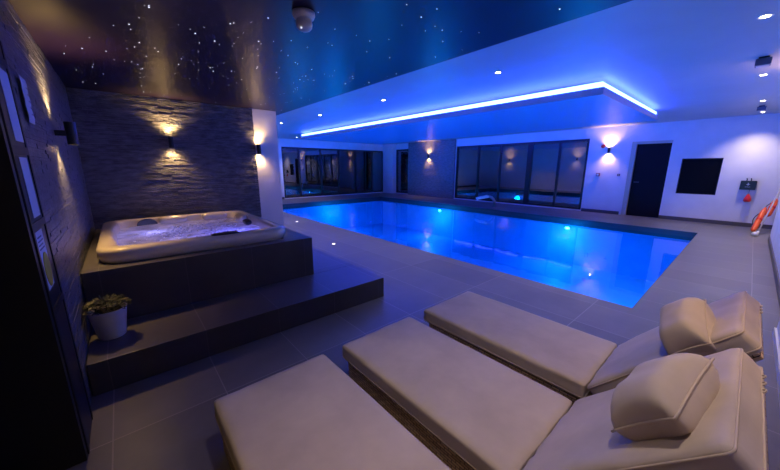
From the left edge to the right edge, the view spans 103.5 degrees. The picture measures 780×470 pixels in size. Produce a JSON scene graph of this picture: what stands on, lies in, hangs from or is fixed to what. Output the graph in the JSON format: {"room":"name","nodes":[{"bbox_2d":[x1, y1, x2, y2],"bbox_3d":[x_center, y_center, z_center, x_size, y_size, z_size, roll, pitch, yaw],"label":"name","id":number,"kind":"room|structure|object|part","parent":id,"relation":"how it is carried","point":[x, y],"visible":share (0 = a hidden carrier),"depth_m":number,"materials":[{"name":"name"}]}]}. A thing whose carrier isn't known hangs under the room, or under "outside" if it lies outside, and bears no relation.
{"room":"spa","nodes":[
{"label":"spa","id":0,"kind":"room"},
{"bbox_2d":[81,94,252,212],"bbox_3d":[-3.184,-0.736,4.558,2.200,2.359,0.280,-10,16,-40],"label":"wall","id":1,"kind":"structure","parent":0,"point":[114,94],"depth_m":4.39,"materials":[{"name":"stone"}]},
{"bbox_2d":[66,87,261,230],"bbox_3d":[-3.008,-1.015,4.441,2.093,1.753,0.050,-10,16,-40],"label":"cladding","id":2,"kind":"object","parent":1,"relation":"attached to","point":[145,120],"visible":0.78,"depth_m":4.26,"materials":[{"name":"stone"}]},
{"bbox_2d":[168,136,174,147],"bbox_3d":[-3.031,-1.284,4.256,0.064,0.150,0.097,-10,16,-40],"label":"wall lamp","id":3,"kind":"object","parent":2,"relation":"attached to","point":[170,138],"visible":1,"depth_m":4.22,"materials":[{"name":"black metal"}]},
{"bbox_2d":[80,228,313,327],"bbox_3d":[-2.337,0.300,3.802,1.884,0.664,2.245,-10,16,-40],"label":"platform","id":4,"kind":"structure","parent":0,"point":[154,285],"depth_m":2.82,"materials":[{"name":"tile"}]},
{"bbox_2d":[96,211,284,263],"bbox_3d":[-2.334,0.116,3.673,1.600,0.552,1.880,-10,16,-40],"label":"hot tub","id":5,"kind":"object","parent":4,"relation":"on","point":[126,240],"visible":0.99,"depth_m":3.31,"materials":[{"name":"beige plastic"}]},
{"bbox_3d":[-1.654,-0.010,3.089,0.252,0.044,0.110,-10,16,-40],"label":"control panel","id":6,"kind":"part","parent":5,"relation":"part of","materials":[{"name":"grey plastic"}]},
{"bbox_2d":[86,265,383,395],"bbox_3d":[-1.194,0.712,2.962,2.428,0.227,0.623,-10,16,-40],"label":"step","id":7,"kind":"structure","parent":0,"point":[156,343],"depth_m":2.55,"materials":[{"name":"tile"}]},
{"bbox_2d":[82,293,130,340],"bbox_3d":[-2.050,0.587,2.262,0.274,0.316,0.284,-10,16,-40],"label":"potted plant","id":8,"kind":"object","parent":7,"relation":"on","point":[108,320],"visible":1,"depth_m":2.20,"materials":[{"name":"green plant"}]},
{"bbox_3d":[-2.058,0.638,2.261,0.225,0.217,0.225,-10,16,-40],"label":"pot","id":9,"kind":"part","parent":8,"relation":"part of","materials":[{"name":"white ceramic"}]},
{"bbox_2d":[249,108,283,225],"bbox_3d":[-4.857,-1.749,8.382,0.430,2.680,8.490,-10,16,-40],"label":"wall partition","id":10,"kind":"structure","parent":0,"point":[264,121],"depth_m":5.23,"materials":[{"name":"white paint"}]},
{"bbox_2d":[256,144,260,153],"bbox_3d":[-2.153,-1.406,5.045,0.064,0.150,0.087,-10,16,-40],"label":"wall lamp","id":11,"kind":"object","parent":10,"relation":"attached to","point":[258,145],"visible":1,"depth_m":5.01,"materials":[{"name":"black metal"}]},
{"bbox_2d":[8,0,632,114],"bbox_3d":[-1.618,-1.468,1.680,4.505,0.315,6.680,-10,16,-40],"label":"ceiling","id":12,"kind":"structure","parent":0,"point":[394,38],"depth_m":2.27,"materials":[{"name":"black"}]},
{"bbox_2d":[292,7,314,32],"bbox_3d":[-0.521,-1.291,1.863,0.136,0.105,0.136,-10,16,-40],"label":"smoke detector","id":13,"kind":"object","parent":12,"relation":"attached to","point":[304,17],"visible":1,"depth_m":1.82,"materials":[{"name":"white plastic"}]},
{"bbox_2d":[64,4,559,97],"bbox_3d":[-1.214,-1.532,2.710,2.555,0.002,4.543,-10,16,-40],"label":"recessed light","id":14,"kind":"object","parent":12,"relation":"in","point":[406,4],"visible":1,"depth_m":2.42,"materials":[{"name":"white"}]},
{"bbox_2d":[278,138,382,198],"bbox_3d":[-3.963,-3.156,14.751,9.695,2.680,0.220,-10,16,-40],"label":"wall","id":15,"kind":"structure","parent":0,"point":[282,142],"depth_m":14.87,"materials":[{"name":"white paint"}]},
{"bbox_2d":[281,147,382,197],"bbox_3d":[-2.611,-3.242,15.866,6.000,2.290,0.090,-10,16,-40],"label":"window","id":16,"kind":"structure","parent":15,"relation":"in","point":[307,172],"depth_m":15.51,"materials":[{"name":"black glass"}]},
{"bbox_3d":[-4.558,-2.882,14.225,0.715,2.150,0.010,-10,16,-40],"label":"glass pane","id":17,"kind":"part","parent":16,"relation":"part of","materials":[{"name":"clear glass"}]},
{"bbox_3d":[-3.833,-3.016,14.835,1.060,2.150,0.010,-10,16,-40],"label":"glass pane","id":18,"kind":"part","parent":16,"relation":"part of","materials":[{"name":"clear glass"}]},
{"bbox_3d":[-3.027,-3.165,15.515,0.930,2.150,0.010,-10,16,-40],"label":"glass pane","id":19,"kind":"part","parent":16,"relation":"part of","materials":[{"name":"clear glass"}]},
{"bbox_3d":[-2.251,-3.308,16.169,0.980,2.150,0.010,-10,16,-40],"label":"glass pane","id":20,"kind":"part","parent":16,"relation":"part of","materials":[{"name":"clear glass"}]},
{"bbox_3d":[-1.437,-3.459,16.855,1.030,2.150,0.010,-10,16,-40],"label":"glass pane","id":21,"kind":"part","parent":16,"relation":"part of","materials":[{"name":"clear glass"}]},
{"bbox_3d":[-0.693,-3.596,17.482,0.795,2.150,0.010,-10,16,-40],"label":"glass pane","id":22,"kind":"part","parent":16,"relation":"part of","materials":[{"name":"clear glass"}]},
{"bbox_2d":[312,248,351,273],"bbox_3d":[-1.405,0.347,4.610,0.542,0.227,2.205,-10,16,-40],"label":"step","id":23,"kind":"structure","parent":0,"point":[322,262],"depth_m":4.03,"materials":[{"name":"tile"}]},
{"bbox_2d":[383,144,395,192],"bbox_3d":[-0.038,-3.729,17.369,0.250,2.680,0.850,-10,16,-40],"label":"wall","id":24,"kind":"structure","parent":0,"point":[389,150],"depth_m":17.21,"materials":[{"name":"white paint"}]},
{"bbox_2d":[66,193,779,469],"bbox_3d":[-0.527,-0.311,8.394,14.400,0.120,15.600,-10,16,-40],"label":"floor","id":25,"kind":"structure","parent":0,"point":[166,420],"depth_m":3.12,"materials":[{"name":"tile"}]},
{"bbox_2d":[214,354,450,469],"bbox_3d":[-0.092,0.818,1.088,0.636,0.832,1.748,-10,16,-40],"label":"sun lounger","id":26,"kind":"object","parent":25,"relation":"on","point":[310,414],"visible":1,"depth_m":1.39,"materials":[{"name":"beige fabric"}]},
{"bbox_2d":[476,195,496,206],"bbox_3d":[3.643,-1.293,11.618,0.770,0.419,0.304,2,13,7],"label":"spout","id":27,"kind":"object","parent":25,"relation":"on","point":[485,196],"visible":1,"depth_m":11.54,"materials":[{"name":"silver metal"}]},
{"bbox_2d":[283,197,696,306],"bbox_3d":[1.060,-0.474,9.335,5.890,0.198,11.410,-10,16,-40],"label":"trim","id":28,"kind":"structure","parent":25,"relation":"attached to","point":[682,235],"depth_m":9.59,"materials":[{"name":"grey tile"}]},
{"bbox_2d":[342,317,768,469],"bbox_3d":[0.484,0.712,1.573,0.636,0.831,1.748,-10,16,-40],"label":"sun lounger","id":29,"kind":"object","parent":25,"relation":"on","point":[472,411],"visible":0.94,"depth_m":1.38,"materials":[{"name":"beige fabric"}]},
{"bbox_2d":[342,317,571,469],"bbox_3d":[0.305,0.827,1.810,0.634,0.108,1.198,-10,16,-40],"label":"seat cushion","id":30,"kind":"object","parent":29,"relation":"on","point":[488,414],"depth_m":1.60,"materials":[{"name":"beige fabric"}]},
{"bbox_2d":[522,348,767,469],"bbox_3d":[0.872,0.694,1.109,0.634,0.724,0.112,-10,57,-40],"label":"cushion","id":31,"kind":"object","parent":29,"relation":"on","point":[731,433],"depth_m":0.90,"materials":[{"name":"beige fabric"}]},
{"bbox_2d":[610,353,720,440],"bbox_3d":[0.847,0.497,0.953,0.353,0.229,0.205,-8,15,-31],"label":"pillow","id":32,"kind":"object","parent":29,"relation":"on","point":[667,396],"visible":0.88,"depth_m":0.89,"materials":[{"name":"beige fabric"}]},
{"bbox_3d":[0.906,0.754,1.081,0.550,0.670,0.028,-10,57,-40],"label":"frame","id":33,"kind":"part","parent":29,"relation":"part of","materials":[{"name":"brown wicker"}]},
{"bbox_2d":[424,291,763,404],"bbox_3d":[1.082,0.601,2.077,0.636,0.833,1.748,-10,16,-40],"label":"sun lounger","id":34,"kind":"object","parent":25,"relation":"on","point":[575,364],"visible":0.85,"depth_m":1.92,"materials":[{"name":"beige fabric"}]},
{"bbox_2d":[424,291,616,397],"bbox_3d":[0.903,0.716,2.314,0.634,0.109,1.199,-10,16,-40],"label":"seat cushion","id":35,"kind":"object","parent":34,"relation":"on","point":[566,359],"depth_m":2.11,"materials":[{"name":"beige fabric"}]},
{"bbox_2d":[587,291,762,394],"bbox_3d":[1.468,0.582,1.614,0.634,0.724,0.116,-10,57,-40],"label":"cushion","id":36,"kind":"object","parent":34,"relation":"on","point":[738,323],"depth_m":1.51,"materials":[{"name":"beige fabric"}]},
{"bbox_2d":[659,297,715,355],"bbox_3d":[1.366,0.426,1.410,0.202,0.232,0.348,10,16,39],"label":"pillow","id":37,"kind":"object","parent":34,"relation":"on","point":[686,325],"visible":0.78,"depth_m":1.35,"materials":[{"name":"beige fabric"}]},
{"bbox_3d":[1.504,0.643,1.585,0.550,0.670,0.028,-10,57,-40],"label":"frame","id":38,"kind":"part","parent":34,"relation":"part of","materials":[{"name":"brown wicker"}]},
{"bbox_2d":[751,207,766,231],"bbox_3d":[8.300,-0.352,6.941,0.556,0.526,0.144,-7,14,-28],"label":"float","id":39,"kind":"object","parent":25,"relation":"on","point":[755,225],"visible":0.98,"depth_m":6.89,"materials":[{"name":"orange plastic"}]},
{"bbox_2d":[756,189,779,234],"bbox_3d":[8.621,-0.677,6.943,1.262,1.269,0.050,-7,14,-29],"label":"pole","id":40,"kind":"object","parent":25,"relation":"on","point":[758,231],"visible":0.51,"depth_m":6.89,"materials":[{"name":"grey plastic"}]},
{"bbox_2d":[765,199,777,216],"bbox_3d":[8.802,-0.633,7.106,0.369,0.406,0.168,-10,16,-40],"label":"float","id":41,"kind":"object","parent":40,"relation":"attached to","point":[776,201],"visible":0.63,"depth_m":7.06,"materials":[{"name":"orange plastic"}]},
{"bbox_2d":[408,139,455,198],"bbox_3d":[1.945,-3.240,15.177,0.060,2.677,2.998,-10,16,-40],"label":"wall pier","id":42,"kind":"object","parent":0,"point":[424,168],"visible":0.98,"depth_m":15.03,"materials":[{"name":"grey stone"}]},
{"bbox_2d":[283,202,689,307],"bbox_3d":[1.059,0.145,9.472,5.880,1.230,11.400,-10,16,-40],"label":"swimming pool","id":43,"kind":"structure","parent":0,"point":[617,267],"depth_m":9.55,"materials":[{"name":"blue liquid"}]},
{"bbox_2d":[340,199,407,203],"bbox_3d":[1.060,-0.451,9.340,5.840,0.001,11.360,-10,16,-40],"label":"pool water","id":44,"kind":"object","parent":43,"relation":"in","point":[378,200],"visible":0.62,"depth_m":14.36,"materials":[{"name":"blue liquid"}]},
{"bbox_2d":[276,0,779,144],"bbox_3d":[0.986,-3.300,8.999,10.100,0.100,15.300,-10,16,-40],"label":"ceiling","id":45,"kind":"structure","parent":0,"point":[683,60],"depth_m":3.96,"materials":[{"name":"white paint"}]},
{"bbox_2d":[301,87,657,143],"bbox_3d":[1.260,-3.141,9.046,3.770,0.230,9.640,-10,16,-40],"label":"ceiling panel","id":46,"kind":"object","parent":45,"relation":"attached to","point":[598,106],"visible":0.93,"depth_m":6.61,"materials":[{"name":"blue"}]},
{"bbox_2d":[302,82,603,135],"bbox_3d":[-0.130,-2.906,7.870,0.040,0.074,9.580,-10,16,-40],"label":"led strip","id":47,"kind":"object","parent":46,"relation":"attached to","point":[598,84],"visible":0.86,"depth_m":5.70,"materials":[{"name":"white plastic"}]},
{"bbox_2d":[603,82,656,113],"bbox_3d":[4.394,-2.382,5.532,3.660,0.074,0.040,-10,16,-40],"label":"led strip","id":48,"kind":"object","parent":46,"relation":"attached to","point":[611,88],"visible":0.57,"depth_m":5.15,"materials":[{"name":"white plastic"}]},
{"bbox_2d":[756,105,766,110],"bbox_3d":[7.578,-2.584,6.271,0.136,0.098,0.124,-10,16,-40],"label":"ceiling speaker","id":49,"kind":"object","parent":45,"relation":"attached to","point":[763,107],"visible":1,"depth_m":6.23,"materials":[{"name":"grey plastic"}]},
{"bbox_2d":[754,55,772,67],"bbox_3d":[4.268,-1.980,3.514,0.136,0.098,0.124,-10,16,-40],"label":"ceiling speaker","id":50,"kind":"object","parent":45,"relation":"attached to","point":[765,61],"visible":1,"depth_m":3.48,"materials":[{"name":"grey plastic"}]},
{"bbox_2d":[756,64,768,67],"bbox_3d":[4.267,-1.935,3.523,0.112,0.006,0.099,-10,16,-40],"label":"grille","id":51,"kind":"object","parent":50,"relation":"attached to","point":[757,65],"depth_m":3.51,"materials":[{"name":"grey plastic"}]},
{"bbox_2d":[756,13,774,18],"bbox_3d":[3.122,-1.817,2.558,0.100,0.006,0.100,-10,16,-40],"label":"recessed light","id":52,"kind":"object","parent":45,"relation":"in","point":[765,16],"visible":1,"depth_m":2.56,"materials":[{"name":"white plastic"}]},
{"bbox_2d":[396,113,779,224],"bbox_3d":[4.680,-2.618,12.382,0.220,2.680,15.250,-10,16,-40],"label":"wall","id":53,"kind":"structure","parent":0,"point":[749,146],"depth_m":8.27,"materials":[{"name":"white paint"}]},
{"bbox_2d":[396,149,407,193],"bbox_3d":[0.710,-3.476,16.834,0.090,2.340,1.000,-10,16,-40],"label":"window","id":54,"kind":"structure","parent":53,"relation":"in","point":[402,154],"depth_m":16.89,"materials":[{"name":"black glass"}]},
{"bbox_2d":[455,139,589,209],"bbox_3d":[4.796,-2.437,12.213,0.090,2.320,5.310,-10,16,-40],"label":"window","id":55,"kind":"structure","parent":53,"relation":"in","point":[543,173],"depth_m":11.74,"materials":[{"name":"black glass"}]},
{"bbox_3d":[3.449,-2.777,13.738,0.010,2.180,1.045,-10,16,-40],"label":"glass pane","id":56,"kind":"part","parent":55,"relation":"part of","materials":[{"name":"clear glass"}]},
{"bbox_3d":[4.146,-2.601,12.949,0.010,2.180,0.950,-10,16,-40],"label":"glass pane","id":57,"kind":"part","parent":55,"relation":"part of","materials":[{"name":"clear glass"}]},
{"bbox_3d":[4.853,-2.423,12.149,0.010,2.180,1.074,-10,16,-40],"label":"glass pane","id":58,"kind":"part","parent":55,"relation":"part of","materials":[{"name":"clear glass"}]},
{"bbox_3d":[5.621,-2.230,11.280,0.010,2.180,0.914,-10,16,-40],"label":"glass pane","id":59,"kind":"part","parent":55,"relation":"part of","materials":[{"name":"clear glass"}]},
{"bbox_3d":[6.225,-2.078,10.596,0.010,2.180,0.795,-10,16,-40],"label":"glass pane","id":60,"kind":"part","parent":55,"relation":"part of","materials":[{"name":"clear glass"}]},
{"bbox_2d":[621,140,672,217],"bbox_3d":[7.591,-1.639,9.111,0.220,2.190,0.910,-10,16,-40],"label":"door","id":61,"kind":"structure","parent":53,"relation":"in","point":[649,160],"depth_m":9.08,"materials":[{"name":"black wood"}]},
{"bbox_2d":[581,208,772,228],"bbox_3d":[7.956,-0.494,8.775,0.015,0.100,4.500,-10,16,-40],"label":"baseboard","id":62,"kind":"structure","parent":53,"relation":"attached to","point":[742,224],"depth_m":8.34,"materials":[{"name":"grey"}]},
{"bbox_2d":[676,158,723,194],"bbox_3d":[8.273,-1.571,8.245,0.090,0.942,0.771,-10,16,-40],"label":"wall screen","id":63,"kind":"object","parent":53,"relation":"attached to","point":[696,175],"visible":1,"depth_m":8.22,"materials":[{"name":"black glass"}]},
{"bbox_2d":[739,178,756,189],"bbox_3d":[8.799,-1.254,7.548,0.094,0.286,0.265,-10,16,-40],"label":"box","id":64,"kind":"object","parent":53,"relation":"attached to","point":[744,185],"visible":1,"depth_m":7.53,"materials":[{"name":"grey plastic"}]},
{"bbox_2d":[743,190,750,201],"bbox_3d":[8.823,-0.965,7.576,0.136,0.300,0.136,-10,16,-40],"label":"float","id":65,"kind":"object","parent":64,"relation":"hanging from","point":[747,198],"visible":1,"depth_m":7.56,"materials":[{"name":"red plastic"}]},
{"bbox_2d":[770,201,779,345],"bbox_3d":[4.689,-0.582,3.061,12.230,2.730,0.690,-10,16,-40],"label":"wall","id":66,"kind":"structure","parent":0,"point":[775,232],"depth_m":5.13,"materials":[{"name":"white paint"}]},
{"bbox_2d":[768,235,779,306],"bbox_3d":[6.698,0.314,5.113,6.780,0.100,0.465,-10,16,-40],"label":"baseboard","id":67,"kind":"structure","parent":66,"relation":"attached to","point":[774,265],"depth_m":4.27,"materials":[{"name":"grey"}]},
{"bbox_2d":[772,327,779,404],"bbox_3d":[2.159,1.083,1.672,3.300,0.070,0.015,-10,16,-40],"label":"baseboard","id":68,"kind":"structure","parent":66,"relation":"attached to","point":[776,346],"depth_m":2.35,"materials":[{"name":"white plastic"}]},
{"bbox_3d":[-1.946,-0.084,1.617,0.200,2.360,6.460,-10,16,-40],"label":"wall","id":69,"kind":"structure","parent":0,"visible":0},
{"bbox_2d":[0,40,92,453],"bbox_3d":[-1.659,0.129,1.488,0.009,2.000,0.315,-10,16,-40],"label":"door frame","id":70,"kind":"structure","parent":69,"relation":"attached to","point":[18,149],"depth_m":1.50,"materials":[{"name":"black"}]},
{"bbox_2d":[0,68,23,142],"bbox_3d":[-1.680,-0.571,1.364,0.001,0.300,0.160,-10,16,-40],"label":"notice","id":71,"kind":"object","parent":70,"relation":"attached to","point":[4,79],"visible":1,"depth_m":1.36,"materials":[{"name":"white paper"}]},
{"bbox_2d":[19,157,39,217],"bbox_3d":[-1.665,-0.220,1.423,0.001,0.270,0.150,-10,16,-40],"label":"notice","id":72,"kind":"object","parent":70,"relation":"attached to","point":[23,161],"visible":1,"depth_m":1.42,"materials":[{"name":"white paper"}]},
{"bbox_2d":[35,229,54,290],"bbox_3d":[-1.625,0.114,1.451,0.004,0.275,0.150,-10,16,-40],"label":"notice","id":73,"kind":"object","parent":70,"relation":"attached to","point":[39,235],"visible":1,"depth_m":1.44,"materials":[{"name":"white paper"}]},
{"bbox_2d":[0,0,94,404],"bbox_3d":[-2.788,-0.325,2.700,0.018,2.351,3.060,-10,16,-40],"label":"cladding","id":74,"kind":"object","parent":69,"relation":"attached to","point":[61,185],"visible":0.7,"depth_m":2.05,"materials":[{"name":"stone"}]},
{"bbox_2d":[19,75,35,124],"bbox_3d":[-1.954,-0.724,1.663,0.014,0.230,0.159,-10,16,-40],"label":"notice","id":75,"kind":"object","parent":74,"relation":"attached to","point":[25,90],"visible":1,"depth_m":1.65,"materials":[{"name":"white paper"}]},
{"bbox_2d":[54,121,79,144],"bbox_3d":[-2.502,-0.786,2.377,0.124,0.170,0.068,-10,16,-40],"label":"wall lamp","id":76,"kind":"object","parent":74,"relation":"attached to","point":[70,131],"visible":1,"depth_m":2.37,"materials":[{"name":"black metal"}]},
{"bbox_3d":[-1.491,0.339,-0.295,1.670,2.360,3.000,-10,16,-40],"label":"wall","id":77,"kind":"structure","parent":0,"visible":0},
{"bbox_2d":[0,113,87,469],"bbox_3d":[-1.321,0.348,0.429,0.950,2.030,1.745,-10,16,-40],"label":"door","id":78,"kind":"structure","parent":77,"relation":"in","point":[40,428],"depth_m":1.35,"materials":[{"name":"black paint"}]}
]}

